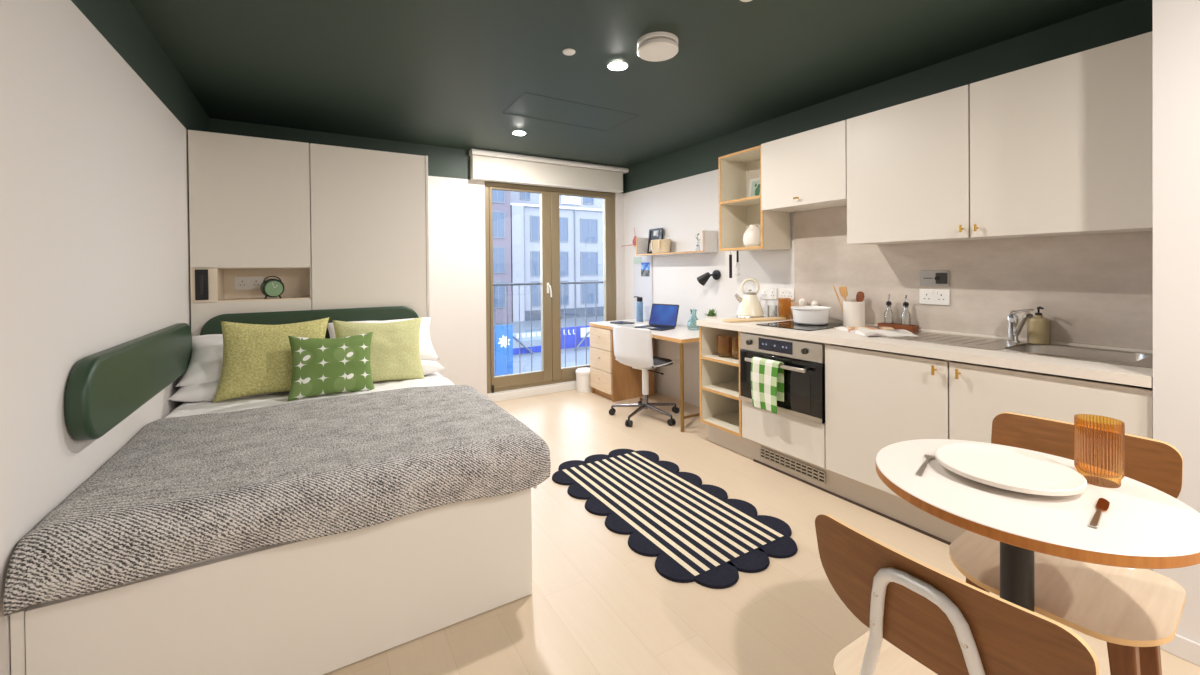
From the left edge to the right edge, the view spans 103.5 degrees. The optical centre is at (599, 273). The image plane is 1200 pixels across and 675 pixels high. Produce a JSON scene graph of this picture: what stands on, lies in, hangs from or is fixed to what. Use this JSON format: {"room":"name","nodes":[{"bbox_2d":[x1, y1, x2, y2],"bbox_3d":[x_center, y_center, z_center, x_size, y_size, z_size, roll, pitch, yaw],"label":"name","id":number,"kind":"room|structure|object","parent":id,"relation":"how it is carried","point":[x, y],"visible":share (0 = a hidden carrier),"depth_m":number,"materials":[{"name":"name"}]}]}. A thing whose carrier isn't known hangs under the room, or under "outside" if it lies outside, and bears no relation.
{"room":"studio apartment","nodes":[
{"label":"studio apartment","id":0,"kind":"room"},
{"bbox_2d":[0,0,209,674],"bbox_3d":[-1.398,0.069,0.898,0.150,2.450,6.380,-1,1,-31],"label":"wall","id":1,"kind":"structure","parent":0,"point":[96,118],"depth_m":1.51,"materials":[{"name":"white paint"}]},
{"bbox_2d":[64,323,191,440],"bbox_3d":[-1.976,0.405,2.067,0.055,0.270,1.460,-1,1,-31],"label":"wall cushion panel","id":2,"kind":"object","parent":1,"relation":"attached to","point":[105,387],"visible":0.93,"depth_m":1.71,"materials":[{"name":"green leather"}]},
{"bbox_2d":[210,118,624,397],"bbox_3d":[-1.347,0.040,4.564,3.720,2.450,0.150,-1,1,-31],"label":"wall","id":3,"kind":"structure","parent":0,"point":[456,202],"depth_m":4.46,"materials":[{"name":"white paint"}]},
{"bbox_2d":[488,382,575,401],"bbox_3d":[-0.398,1.215,5.042,1.629,0.075,0.015,-1,1,-31],"label":"trim","id":4,"kind":"structure","parent":3,"relation":"attached to","point":[569,386],"depth_m":4.85,"materials":[{"name":"white plastic"}]},
{"bbox_2d":[469,149,628,192],"bbox_3d":[-0.461,-1.052,4.938,1.780,0.280,0.110,-1,1,-31],"label":"roller blind","id":5,"kind":"object","parent":3,"relation":"attached to","point":[485,165],"visible":1,"depth_m":4.83,"materials":[{"name":"white fabric"}]},
{"bbox_2d":[485,181,615,392],"bbox_3d":[-0.478,0.126,5.042,1.530,2.083,0.149,-1,1,-31],"label":"window","id":6,"kind":"structure","parent":3,"relation":"in","point":[551,372],"depth_m":4.99,"materials":[{"name":"brown metal"}]},
{"bbox_2d":[130,0,1123,167],"bbox_3d":[0.286,-1.230,1.822,4.020,0.100,6.530,-1,1,-31],"label":"ceiling","id":7,"kind":"structure","parent":0,"point":[443,73],"depth_m":2.59,"materials":[{"name":"green paint"}]},
{"bbox_2d":[512,131,526,135],"bbox_3d":[-0.678,-1.180,3.975,0.120,0.013,0.120,-1,1,-31],"label":"recessed light","id":8,"kind":"object","parent":7,"relation":"in","point":[519,133],"visible":1,"depth_m":3.96,"materials":[{"name":"white plastic"}]},
{"bbox_2d":[563,48,574,55],"bbox_3d":[-0.165,-1.177,2.512,0.068,0.008,0.068,-1,1,-31],"label":"ceiling disc","id":9,"kind":"object","parent":7,"relation":"attached to","point":[568,51],"visible":1,"depth_m":2.50,"materials":[{"name":"white plastic"}]},
{"bbox_2d":[502,93,638,130],"bbox_3d":[-0.214,-1.187,3.517,0.910,0.002,0.461,-1,1,-31],"label":"trim","id":10,"kind":"structure","parent":7,"relation":"attached to","point":[524,93],"depth_m":3.49,"materials":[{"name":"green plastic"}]},
{"bbox_2d":[607,61,627,70],"bbox_3d":[0.100,-1.177,2.682,0.120,0.013,0.120,-1,1,-31],"label":"recessed light","id":11,"kind":"object","parent":7,"relation":"in","point":[614,65],"visible":1,"depth_m":2.67,"materials":[{"name":"white plastic"}]},
{"bbox_2d":[637,32,678,61],"bbox_3d":[0.295,-1.155,2.417,0.210,0.058,0.210,-1,1,-31],"label":"smoke detector","id":12,"kind":"object","parent":7,"relation":"in","point":[654,46],"visible":1,"depth_m":2.36,"materials":[{"name":"white plastic"}]},
{"bbox_2d":[324,389,1199,674],"bbox_3d":[0.311,1.320,1.841,4.020,0.100,6.530,-1,1,-31],"label":"floor","id":13,"kind":"structure","parent":0,"point":[596,605],"depth_m":1.85,"materials":[{"name":"beige wood"}]},
{"bbox_2d":[10,488,531,674],"bbox_3d":[-1.364,0.995,2.354,1.381,0.566,1.943,-1,1,-31],"label":"bed","id":14,"kind":"object","parent":13,"relation":"on","point":[323,605],"visible":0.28,"depth_m":1.48,"materials":[{"name":"white laminate"}]},
{"bbox_2d":[165,372,536,488],"bbox_3d":[-1.312,0.773,2.303,1.408,0.208,1.806,-1,1,-31],"label":"duvet","id":15,"kind":"object","parent":14,"relation":"on","point":[434,379],"visible":0.14,"depth_m":2.56,"materials":[{"name":"white fabric"}]},
{"bbox_2d":[167,380,284,401],"bbox_3d":[-2.038,0.629,2.789,0.700,0.179,0.419,-1,1,-31],"label":"pillow","id":16,"kind":"object","parent":15,"relation":"on","point":[203,392],"visible":0.18,"depth_m":2.52,"materials":[{"name":"white fabric"}]},
{"bbox_2d":[175,334,222,386],"bbox_3d":[-2.047,0.481,2.819,0.680,0.251,0.358,-1,1,-33],"label":"pillow","id":17,"kind":"object","parent":16,"relation":"on","point":[206,360],"visible":0.21,"depth_m":2.61,"materials":[{"name":"white fabric"}]},
{"bbox_2d":[213,317,328,402],"bbox_3d":[-1.853,0.474,2.700,0.529,0.428,0.234,-1,0,-26],"label":"cushion","id":18,"kind":"object","parent":15,"relation":"on","point":[257,358],"visible":0.72,"depth_m":2.61,"materials":[{"name":"yellow fabric"}]},
{"bbox_2d":[3,385,550,615],"bbox_3d":[-1.106,0.738,2.009,1.460,0.194,1.195,-1,1,-31],"label":"blanket","id":19,"kind":"object","parent":15,"relation":"on","point":[184,490],"visible":1,"depth_m":1.57,"materials":[{"name":"fabric"}]},
{"bbox_2d":[287,332,374,401],"bbox_3d":[-1.519,0.516,2.690,0.444,0.350,0.184,-1,1,-37],"label":"cushion","id":20,"kind":"object","parent":15,"relation":"on","point":[320,366],"visible":1,"depth_m":2.63,"materials":[{"name":"fabric"}]},
{"bbox_2d":[332,317,424,381],"bbox_3d":[-1.397,0.487,3.000,0.529,0.408,0.232,-1,0,-27],"label":"cushion","id":21,"kind":"object","parent":15,"relation":"on","point":[394,350],"visible":0.66,"depth_m":2.98,"materials":[{"name":"fabric"}]},
{"bbox_2d":[375,360,445,381],"bbox_3d":[-1.435,0.622,3.153,0.700,0.174,0.419,-1,1,-31],"label":"pillow","id":22,"kind":"object","parent":15,"relation":"on","point":[428,366],"visible":0.11,"depth_m":3.13,"materials":[{"name":"white fabric"}]},
{"bbox_2d":[327,317,439,359],"bbox_3d":[-1.466,0.460,3.192,0.680,0.278,0.358,-1,0,-28],"label":"pillow","id":23,"kind":"object","parent":22,"relation":"on","point":[427,352],"visible":0.27,"depth_m":3.21,"materials":[{"name":"white fabric"}]},
{"bbox_2d":[188,130,429,335],"bbox_3d":[-2.094,0.196,3.568,1.399,2.168,0.767,-1,1,-31],"label":"wardrobe","id":24,"kind":"object","parent":13,"relation":"on","point":[340,227],"visible":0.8,"depth_m":3.21,"materials":[{"name":"beige laminate"}]},
{"bbox_2d":[195,269,208,299],"bbox_3d":[-2.444,0.067,2.901,0.063,0.188,0.014,-1,1,-31],"label":"light","id":25,"kind":"object","parent":24,"relation":"attached to","point":[201,275],"visible":1,"depth_m":2.90,"materials":[{"name":"black plastic"}]},
{"bbox_2d":[235,276,263,289],"bbox_3d":[-2.389,0.063,3.223,0.160,0.088,0.012,-1,1,-31],"label":"wall socket","id":26,"kind":"object","parent":24,"relation":"attached to","point":[241,283],"visible":0.93,"depth_m":3.22,"materials":[{"name":"white plastic"}]},
{"bbox_2d":[260,276,283,298],"bbox_3d":[-2.165,0.089,3.128,0.063,0.153,0.124,0,1,39],"label":"alarm clock","id":27,"kind":"object","parent":24,"relation":"in","point":[269,287],"visible":0.98,"depth_m":3.11,"materials":[{"name":"green metal"}]},
{"bbox_2d":[200,306,418,337],"bbox_3d":[-1.892,0.543,3.212,1.270,0.600,0.050,-1,1,-31],"label":"headboard","id":28,"kind":"object","parent":24,"relation":"attached to","point":[212,326],"visible":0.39,"depth_m":3.16,"materials":[{"name":"fabric"}]},
{"bbox_2d":[575,367,591,392],"bbox_3d":[-0.160,1.131,5.051,0.204,0.238,0.204,-1,1,-31],"label":"waste bin","id":29,"kind":"object","parent":13,"relation":"on","point":[582,374],"visible":0.77,"depth_m":4.97,"materials":[{"name":"white plastic"}]},
{"bbox_2d":[590,326,653,401],"bbox_3d":[0.216,0.894,4.906,0.550,0.706,0.410,-1,1,-31],"label":"drawer pedestal","id":30,"kind":"object","parent":13,"relation":"on","point":[613,380],"visible":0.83,"depth_m":4.72,"materials":[{"name":"brown wood"}]},
{"bbox_2d":[609,325,679,426],"bbox_3d":[0.404,0.849,4.115,0.634,0.806,0.617,-1,1,-44],"label":"desk chair","id":31,"kind":"object","parent":13,"relation":"on","point":[632,346],"visible":1,"depth_m":4.00,"materials":[{"name":"white"}]},
{"bbox_2d":[589,319,699,431],"bbox_3d":[0.525,0.877,4.485,0.605,0.740,1.460,-1,1,-31],"label":"desk","id":32,"kind":"object","parent":13,"relation":"on","point":[680,334],"visible":0.48,"depth_m":3.90,"materials":[{"name":"beige laminate"}]},
{"bbox_2d":[610,321,634,323],"bbox_3d":[0.227,0.496,4.830,0.150,0.020,0.210,-1,1,-43],"label":"notebook","id":33,"kind":"object","parent":32,"relation":"on","point":[615,322],"visible":0.98,"depth_m":4.80,"materials":[{"name":"grey paper"}]},
{"bbox_2d":[617,324,643,327],"bbox_3d":[0.324,0.503,4.592,0.207,0.009,0.283,-1,1,-37],"label":"notepad","id":34,"kind":"object","parent":32,"relation":"on","point":[622,325],"visible":0.7,"depth_m":4.59,"materials":[{"name":"grey"}]},
{"bbox_2d":[634,296,642,321],"bbox_3d":[0.412,0.370,5.001,0.076,0.267,0.094,-1,1,-31],"label":"water bottle","id":35,"kind":"object","parent":32,"relation":"on","point":[639,305],"visible":1,"depth_m":4.96,"materials":[{"name":"blue plastic"}]},
{"bbox_2d":[635,304,678,330],"bbox_3d":[0.530,0.399,4.406,0.310,0.216,0.289,0,1,43],"label":"laptop","id":36,"kind":"object","parent":32,"relation":"on","point":[663,317],"visible":0.97,"depth_m":4.46,"materials":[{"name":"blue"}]},
{"bbox_2d":[687,309,698,329],"bbox_3d":[0.845,0.412,4.268,0.110,0.181,0.110,-1,1,-31],"label":"glass carafe","id":37,"kind":"object","parent":32,"relation":"on","point":[690,318],"visible":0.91,"depth_m":4.26,"materials":[{"name":"glass"}]},
{"bbox_2d":[552,449,797,588],"bbox_3d":[0.321,1.256,2.639,0.784,0.012,1.459,-1,1,-31],"label":"rug","id":38,"kind":"object","parent":13,"relation":"on","point":[696,533],"visible":1,"depth_m":2.42,"materials":[{"name":"fabric"}]},
{"bbox_2d":[699,326,742,436],"bbox_3d":[1.104,0.738,3.505,0.610,0.713,0.400,-1,1,-31],"label":"shelf unit","id":39,"kind":"object","parent":13,"relation":"on","point":[719,377],"visible":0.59,"depth_m":3.54,"materials":[{"name":"beige"}]},
{"bbox_2d":[718,335,729,357],"bbox_3d":[0.909,0.533,3.466,0.090,0.150,0.090,-1,1,-31],"label":"tumbler","id":40,"kind":"object","parent":39,"relation":"on","point":[721,347],"visible":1,"depth_m":3.44,"materials":[{"name":"orange glass"}]},
{"bbox_2d":[732,337,738,359],"bbox_3d":[0.989,0.532,3.381,0.090,0.150,0.090,-1,1,-31],"label":"tumbler","id":41,"kind":"object","parent":39,"relation":"on","point":[734,351],"visible":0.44,"depth_m":3.38,"materials":[{"name":"orange glass"}]},
{"bbox_2d":[742,332,826,467],"bbox_3d":[1.365,0.736,3.072,0.610,0.708,0.604,-1,1,-31],"label":"base cabinet","id":42,"kind":"object","parent":13,"relation":"on","point":[798,437],"visible":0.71,"depth_m":2.87,"materials":[{"name":"beige"}]},
{"bbox_2d":[740,332,825,423],"bbox_3d":[1.314,0.615,3.041,0.626,0.448,0.596,-1,1,-31],"label":"oven","id":43,"kind":"object","parent":42,"relation":"in","point":[803,360],"visible":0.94,"depth_m":2.80,"materials":[{"name":"silver metal"}]},
{"bbox_2d":[751,357,783,413],"bbox_3d":[1.030,0.683,2.922,0.051,0.312,0.216,-1,1,-31],"label":"tea towel","id":44,"kind":"object","parent":43,"relation":"hanging from","point":[767,380],"visible":1,"depth_m":2.90,"materials":[{"name":"fabric"}]},
{"bbox_2d":[708,425,965,544],"bbox_3d":[1.607,1.176,2.731,0.558,0.150,2.202,-1,1,-31],"label":"plinth","id":45,"kind":"object","parent":13,"relation":"on","point":[887,505],"visible":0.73,"depth_m":2.63,"materials":[{"name":"beige"}]},
{"bbox_2d":[760,447,825,483],"bbox_3d":[1.173,1.173,2.915,0.005,0.069,0.466,-1,1,-31],"label":"vent grille","id":46,"kind":"object","parent":45,"relation":"in","point":[814,473],"depth_m":2.89,"materials":[{"name":"beige metal"}]},
{"bbox_2d":[825,343,1003,496],"bbox_3d":[1.664,0.738,2.543,0.644,0.708,0.603,-1,1,-31],"label":"base cabinet","id":47,"kind":"object","parent":13,"relation":"on","point":[875,400],"visible":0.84,"depth_m":2.42,"materials":[{"name":"beige"}]},
{"bbox_2d":[696,316,1152,387],"bbox_3d":[1.563,0.354,2.720,0.635,0.055,2.230,-1,1,-31],"label":"countertop","id":48,"kind":"structure","parent":47,"relation":"on","point":[1106,372],"depth_m":2.13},
{"bbox_2d":[704,309,717,318],"bbox_3d":[0.933,0.397,3.992,0.134,0.218,0.106,-1,0,-15],"label":"herb pot","id":49,"kind":"object","parent":48,"relation":"on","point":[711,315],"visible":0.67,"depth_m":3.96,"materials":[{"name":"white ceramic"}]},
{"bbox_2d":[735,278,763,317],"bbox_3d":[1.163,0.186,3.666,0.206,0.305,0.206,-1,1,-31],"label":"kettle","id":50,"kind":"object","parent":48,"relation":"on","point":[750,306],"visible":0.98,"depth_m":3.61,"materials":[{"name":"beige metal"}]},
{"bbox_2d":[723,317,785,321],"bbox_3d":[1.128,0.333,3.446,0.480,0.014,0.110,-1,0,-16],"label":"chopping board","id":51,"kind":"object","parent":48,"relation":"on","point":[760,318],"visible":1,"depth_m":3.40,"materials":[{"name":"brown wood"}]},
{"bbox_2d":[767,305,779,316],"bbox_3d":[1.329,0.290,3.615,0.074,0.095,0.103,-1,1,-31],"label":"glass mug","id":52,"kind":"object","parent":48,"relation":"on","point":[776,308],"visible":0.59,"depth_m":3.62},
{"bbox_2d":[778,298,790,318],"bbox_3d":[1.379,0.260,3.533,0.088,0.155,0.088,-1,1,-31],"label":"tumbler","id":53,"kind":"object","parent":48,"relation":"on","point":[779,303],"visible":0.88,"depth_m":3.54,"materials":[{"name":"orange glass"}]},
{"bbox_2d":[756,320,845,330],"bbox_3d":[1.361,0.338,3.137,0.490,0.006,0.400,-1,1,-31],"label":"cooktop","id":54,"kind":"object","parent":48,"relation":"in","point":[785,324],"visible":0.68,"depth_m":3.06,"materials":[{"name":"black glass"}]},
{"bbox_2d":[799,298,806,305],"bbox_3d":[1.458,0.257,3.400,0.056,0.161,0.056,-1,1,-31],"label":"salt mill","id":55,"kind":"object","parent":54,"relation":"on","point":[802,302],"visible":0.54,"depth_m":3.38,"materials":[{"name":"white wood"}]},
{"bbox_2d":[790,306,831,324],"bbox_3d":[1.412,0.279,3.168,0.252,0.112,0.252,-1,1,-31],"label":"casserole","id":56,"kind":"object","parent":54,"relation":"on","point":[802,315],"visible":1,"depth_m":3.08,"materials":[{"name":"white ceramic"}]},
{"bbox_2d":[843,301,864,326],"bbox_3d":[1.637,0.258,3.046,0.126,0.162,0.126,-1,1,-31],"label":"utensil crock","id":57,"kind":"object","parent":48,"relation":"on","point":[853,311],"visible":0.83,"depth_m":3.00,"materials":[{"name":"white ceramic"}]},
{"bbox_2d":[839,286,847,301],"bbox_3d":[1.593,0.204,3.077,0.075,0.248,0.020,0,1,44],"label":"wooden spatula","id":58,"kind":"object","parent":57,"relation":"in","point":[843,290],"visible":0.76,"depth_m":3.08,"materials":[{"name":"brown wood"}]},
{"bbox_2d":[856,291,863,301],"bbox_3d":[1.664,0.220,3.030,0.026,0.215,0.052,-1,1,-31],"label":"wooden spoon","id":59,"kind":"object","parent":57,"relation":"in","point":[860,295],"visible":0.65,"depth_m":3.03,"materials":[{"name":"brown wood"}]},
{"bbox_2d":[834,326,916,336],"bbox_3d":[1.596,0.329,2.765,0.270,0.023,0.400,-1,0,1],"label":"magazine","id":60,"kind":"object","parent":48,"relation":"on","point":[868,331],"visible":0.98,"depth_m":2.67,"materials":[{"name":"paper"}]},
{"bbox_2d":[878,322,918,331],"bbox_3d":[1.792,0.321,2.848,0.070,0.036,0.200,-1,1,-31],"label":"tray","id":61,"kind":"object","parent":48,"relation":"on","point":[912,328],"visible":0.72,"depth_m":2.80,"materials":[{"name":"brown wood"}]},
{"bbox_2d":[884,294,893,323],"bbox_3d":[1.765,0.224,2.890,0.050,0.202,0.050,-1,1,-31],"label":"oil bottle","id":62,"kind":"object","parent":61,"relation":"in","point":[888,303],"visible":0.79,"depth_m":2.88,"materials":[{"name":"clear glass"}]},
{"bbox_2d":[901,295,910,325],"bbox_3d":[1.815,0.224,2.807,0.050,0.202,0.050,-1,1,-31],"label":"oil bottle","id":63,"kind":"object","parent":61,"relation":"in","point":[905,304],"visible":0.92,"depth_m":2.80,"materials":[{"name":"clear glass"}]},
{"bbox_2d":[881,331,1152,388],"bbox_3d":[1.945,0.415,2.252,0.415,0.156,0.990,-1,1,-31],"label":"sink","id":64,"kind":"object","parent":48,"relation":"in","point":[1137,359],"visible":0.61,"depth_m":2.20,"materials":[{"name":"silver metal"}]},
{"bbox_2d":[1027,306,1050,344],"bbox_3d":[2.122,0.246,2.288,0.084,0.180,0.084,-1,1,-31],"label":"soap dispenser","id":65,"kind":"object","parent":64,"relation":"on","point":[1038,327],"visible":0.97,"depth_m":2.26,"materials":[{"name":"beige"}]},
{"bbox_2d":[1006,308,1033,341],"bbox_3d":[2.050,0.253,2.269,0.100,0.169,0.208,0,0,17],"label":"mixer tap","id":66,"kind":"object","parent":48,"relation":"on","point":[1014,326],"visible":1,"depth_m":2.33,"materials":[{"name":"silver metal"}]},
{"bbox_2d":[815,514,1098,674],"bbox_3d":[0.708,0.871,0.885,0.472,0.810,0.425,-1,1,-31],"label":"dining chair","id":67,"kind":"object","parent":13,"relation":"on","point":[922,619],"visible":1,"depth_m":0.77,"materials":[{"name":"brown wood"}]},
{"bbox_2d":[876,439,1199,611],"bbox_3d":[1.056,0.897,1.198,0.616,0.740,0.616,-1,1,-31],"label":"dining table","id":68,"kind":"object","parent":13,"relation":"on","point":[1143,526],"visible":0.79,"depth_m":1.06,"materials":[{"name":"beige laminate"}]},
{"bbox_2d":[916,454,934,475],"bbox_3d":[0.892,0.524,1.300,0.024,0.004,0.174,0,1,43],"label":"fork","id":69,"kind":"object","parent":68,"relation":"on","point":[922,468],"visible":0.99,"depth_m":1.29,"materials":[{"name":"silver metal"}]},
{"bbox_2d":[935,444,1086,495],"bbox_3d":[1.054,0.510,1.231,0.298,0.031,0.298,-1,1,-31],"label":"dinner plate","id":70,"kind":"object","parent":68,"relation":"on","point":[995,466],"visible":1,"depth_m":1.21,"materials":[{"name":"white ceramic"}]},
{"bbox_2d":[1074,414,1124,487],"bbox_3d":[1.258,0.445,1.192,0.088,0.158,0.088,-1,1,-31],"label":"tumbler","id":71,"kind":"object","parent":68,"relation":"on","point":[1093,480],"visible":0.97,"depth_m":1.18,"materials":[{"name":"orange glass"}]},
{"bbox_2d":[1089,498,1109,527],"bbox_3d":[1.099,0.523,1.040,0.188,0.005,0.019,-1,1,-38],"label":"spoon","id":72,"kind":"object","parent":68,"relation":"on","point":[1102,505],"visible":1,"depth_m":1.04,"materials":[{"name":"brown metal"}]},
{"bbox_2d":[949,362,1152,570],"bbox_3d":[1.978,0.744,2.022,0.644,0.698,0.608,-1,1,-31],"label":"base cabinet","id":73,"kind":"object","parent":13,"relation":"on","point":[977,394],"visible":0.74,"depth_m":1.88,"materials":[{"name":"beige"}]},
{"bbox_2d":[949,412,1185,674],"bbox_3d":[1.270,0.861,1.306,0.472,0.808,0.425,-1,1,-34],"label":"dining chair","id":74,"kind":"object","parent":13,"relation":"on","point":[1136,611],"visible":0.51,"depth_m":1.25,"materials":[{"name":"brown wood"}]},
{"bbox_2d":[624,0,1152,406],"bbox_3d":[1.917,0.021,2.894,0.150,2.450,6.380,-1,1,-31],"label":"wall","id":75,"kind":"structure","parent":0,"point":[677,192],"depth_m":4.05,"materials":[{"name":"white paint"}]},
{"bbox_2d":[634,256,652,320],"bbox_3d":[0.468,0.157,5.144,0.013,0.687,0.330,-1,1,-31],"label":"pinboard","id":76,"kind":"object","parent":75,"relation":"attached to","point":[643,285],"visible":0.78,"depth_m":5.11,"materials":[{"name":"white"}]},
{"bbox_2d":[641,262,649,275],"bbox_3d":[0.487,-0.047,5.091,0.003,0.150,0.150,-1,1,-31],"label":"postcard","id":77,"kind":"object","parent":76,"relation":"attached to","point":[645,267],"visible":1,"depth_m":5.08},
{"bbox_2d":[636,230,717,255],"bbox_3d":[0.710,-0.285,4.577,0.166,0.190,1.010,-1,1,-31],"label":"wall shelf","id":78,"kind":"object","parent":75,"relation":"attached to","point":[684,243],"visible":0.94,"depth_m":4.49,"materials":[{"name":"white paint"}]},
{"bbox_2d":[647,228,662,253],"bbox_3d":[0.569,-0.338,4.889,0.045,0.260,0.220,-1,1,-31],"label":"photo frame","id":79,"kind":"object","parent":78,"relation":"on","point":[654,234],"visible":0.65,"depth_m":4.92,"materials":[{"name":"black plastic"}]},
{"bbox_2d":[649,230,660,251],"bbox_3d":[0.572,-0.338,4.891,0.031,0.225,0.185,-1,1,-31],"label":"print","id":80,"kind":"object","parent":79,"relation":"attached to","point":[653,234],"depth_m":4.92},
{"bbox_2d":[651,239,670,252],"bbox_3d":[0.608,-0.273,4.731,0.143,0.135,0.278,-1,1,-31],"label":"box","id":81,"kind":"object","parent":78,"relation":"on","point":[659,245],"visible":0.89,"depth_m":4.64,"materials":[{"name":"beige wood"}]},
{"bbox_2d":[697,270,720,285],"bbox_3d":[0.969,0.036,4.210,0.210,0.140,0.092,0,0,20],"label":"wall lamp","id":82,"kind":"object","parent":75,"relation":"attached to","point":[716,274],"visible":1,"depth_m":4.18,"materials":[{"name":"black plastic"}]},
{"bbox_2d":[718,145,790,250],"bbox_3d":[1.178,-0.551,3.630,0.307,0.738,0.425,-1,1,-31],"label":"wall shelf","id":83,"kind":"object","parent":75,"relation":"attached to","point":[738,211],"visible":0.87,"depth_m":3.74,"materials":[{"name":"beige"}]},
{"bbox_2d":[729,251,731,277],"bbox_3d":[1.028,-0.073,3.719,0.030,0.214,0.016,-1,1,-31],"label":"strap","id":84,"kind":"object","parent":83,"relation":"hanging from","point":[730,256],"visible":0.96,"depth_m":3.72,"materials":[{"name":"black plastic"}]},
{"bbox_2d":[734,251,740,275],"bbox_3d":[1.065,-0.082,3.658,0.050,0.194,0.044,-1,1,-31],"label":"whisk","id":85,"kind":"object","parent":83,"relation":"hanging from","point":[737,257],"visible":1,"depth_m":3.65,"materials":[{"name":"silver metal"}]},
{"bbox_2d":[743,225,760,246],"bbox_3d":[1.161,-0.284,3.570,0.160,0.168,0.160,-1,1,-31],"label":"vase","id":86,"kind":"object","parent":83,"relation":"on","point":[752,235],"visible":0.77,"depth_m":3.51,"materials":[{"name":"white ceramic"}]},
{"bbox_2d":[749,177,759,196],"bbox_3d":[1.238,-0.661,3.704,0.034,0.185,0.170,-1,1,-31],"label":"picture frame","id":87,"kind":"object","parent":83,"relation":"on","point":[754,187],"visible":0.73,"depth_m":3.73,"materials":[{"name":"white plastic"}]},
{"bbox_2d":[751,180,759,196],"bbox_3d":[1.233,-0.661,3.700,0.018,0.140,0.125,-1,1,-31],"label":"print","id":88,"kind":"object","parent":87,"relation":"attached to","point":[755,184],"depth_m":3.72,"materials":[{"name":"green paper"}]},
{"bbox_2d":[761,288,776,299],"bbox_3d":[1.328,0.156,3.718,0.012,0.088,0.150,-1,1,-31],"label":"wall socket","id":89,"kind":"object","parent":75,"relation":"attached to","point":[766,293],"visible":1,"depth_m":3.71,"materials":[{"name":"white plastic"}]},
{"bbox_2d":[779,288,794,300],"bbox_3d":[1.413,0.156,3.577,0.012,0.088,0.130,-1,1,-31],"label":"wall socket","id":90,"kind":"object","parent":75,"relation":"attached to","point":[784,293],"visible":0.95,"depth_m":3.57,"materials":[{"name":"white plastic"}]},
{"bbox_2d":[761,120,846,212],"bbox_3d":[1.428,-0.686,3.164,0.356,0.470,0.626,-1,1,-31],"label":"upper cabinet","id":91,"kind":"object","parent":75,"relation":"attached to","point":[807,170],"visible":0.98,"depth_m":3.07,"materials":[{"name":"beige laminate"}]},
{"bbox_2d":[846,85,991,244],"bbox_3d":[1.752,-0.549,2.631,0.356,0.742,0.616,-1,1,-31],"label":"upper cabinet","id":92,"kind":"object","parent":75,"relation":"attached to","point":[908,163],"visible":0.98,"depth_m":2.51,"materials":[{"name":"beige laminate"}]},
{"bbox_2d":[919,289,949,304],"bbox_3d":[1.916,0.133,2.713,0.012,0.088,0.155,-1,1,-31],"label":"wall socket","id":93,"kind":"object","parent":75,"relation":"attached to","point":[926,296],"visible":1,"depth_m":2.71,"materials":[{"name":"white plastic"}]},
{"bbox_2d":[920,271,949,285],"bbox_3d":[1.914,0.026,2.711,0.016,0.088,0.150,-1,1,-31],"label":"plate","id":94,"kind":"object","parent":75,"relation":"attached to","point":[927,278],"visible":1,"depth_m":2.71,"materials":[{"name":"grey"}]},
{"bbox_2d":[794,206,1152,349],"bbox_3d":[1.927,-0.075,2.717,0.014,0.794,1.856,-1,1,-31],"label":"backsplash","id":95,"kind":"structure","parent":75,"relation":"attached to","point":[1097,289],"depth_m":2.48,"materials":[{"name":"stone"}]},
{"bbox_2d":[970,31,1152,238],"bbox_3d":[2.075,-0.548,2.093,0.356,0.742,0.632,-1,1,-31],"label":"upper cabinet","id":96,"kind":"object","parent":75,"relation":"attached to","point":[1062,146],"visible":0.81,"depth_m":2.00,"materials":[{"name":"beige laminate"}]},
{"bbox_2d":[1153,0,1199,643],"bbox_3d":[2.682,0.030,0.859,0.640,2.450,2.105,-1,1,-31],"label":"wall","id":97,"kind":"structure","parent":0,"point":[1176,23],"depth_m":1.55,"materials":[{"name":"white paint"}]},
{"bbox_2d":[1160,633,1199,665],"bbox_3d":[2.414,1.224,0.700,0.012,0.070,2.105,-1,1,-31],"label":"baseboard","id":98,"kind":"structure","parent":97,"relation":"attached to","point":[1182,647],"depth_m":1.54,"materials":[{"name":"white paint"}]},
{"bbox_3d":[-0.501,1.386,5.324,3.000,0.230,0.265,-1,1,-31],"label":"balcony slab","id":99,"kind":"object","parent":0,"visible":0},
{"bbox_2d":[493,281,602,375],"bbox_3d":[-0.489,0.672,5.287,2.600,1.158,0.028,-1,1,-31],"label":"balcony railing","id":100,"kind":"object","parent":99,"relation":"on","point":[581,282],"visible":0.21,"depth_m":5.13,"materials":[{"name":"grey metal"}]},
{"label":"outside","id":101,"kind":"structure","parent":0,"visible":0},
{"bbox_2d":[495,316,603,375],"bbox_3d":[-2.427,4.281,42.905,120.000,0.200,64.000,-1,1,-31],"label":"street","id":102,"kind":"structure","parent":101,"point":[525,326],"depth_m":26.46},
{"bbox_2d":[492,190,511,322],"bbox_3d":[-15.352,-5.286,41.605,12.750,19.200,8.060,-1,1,-31],"label":"apartment block","id":103,"kind":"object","parent":102,"relation":"on","point":[501,206],"visible":0.2,"depth_m":41.07,"materials":[{"name":"purple brick"}]},
{"bbox_2d":[494,325,512,375],"bbox_3d":[-4.810,3.294,20.027,2.340,2.130,0.095,-1,1,-31],"label":"hoarding","id":104,"kind":"object","parent":102,"relation":"on","point":[500,330],"visible":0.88,"depth_m":20.38,"materials":[{"name":"blue"}]},
{"bbox_2d":[513,326,589,354],"bbox_3d":[-1.228,3.683,26.941,8.400,1.282,0.706,-1,1,-31],"label":"fence","id":105,"kind":"object","parent":102,"relation":"on","point":[580,330],"visible":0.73,"depth_m":26.79,"materials":[{"name":"blue"}]},
{"bbox_2d":[510,191,603,321],"bbox_3d":[0.815,-4.019,51.670,25.200,16.200,8.300,-1,1,-31],"label":"apartment block","id":106,"kind":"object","parent":102,"relation":"on","point":[581,218],"visible":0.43,"depth_m":44.82,"materials":[{"name":"concrete"}]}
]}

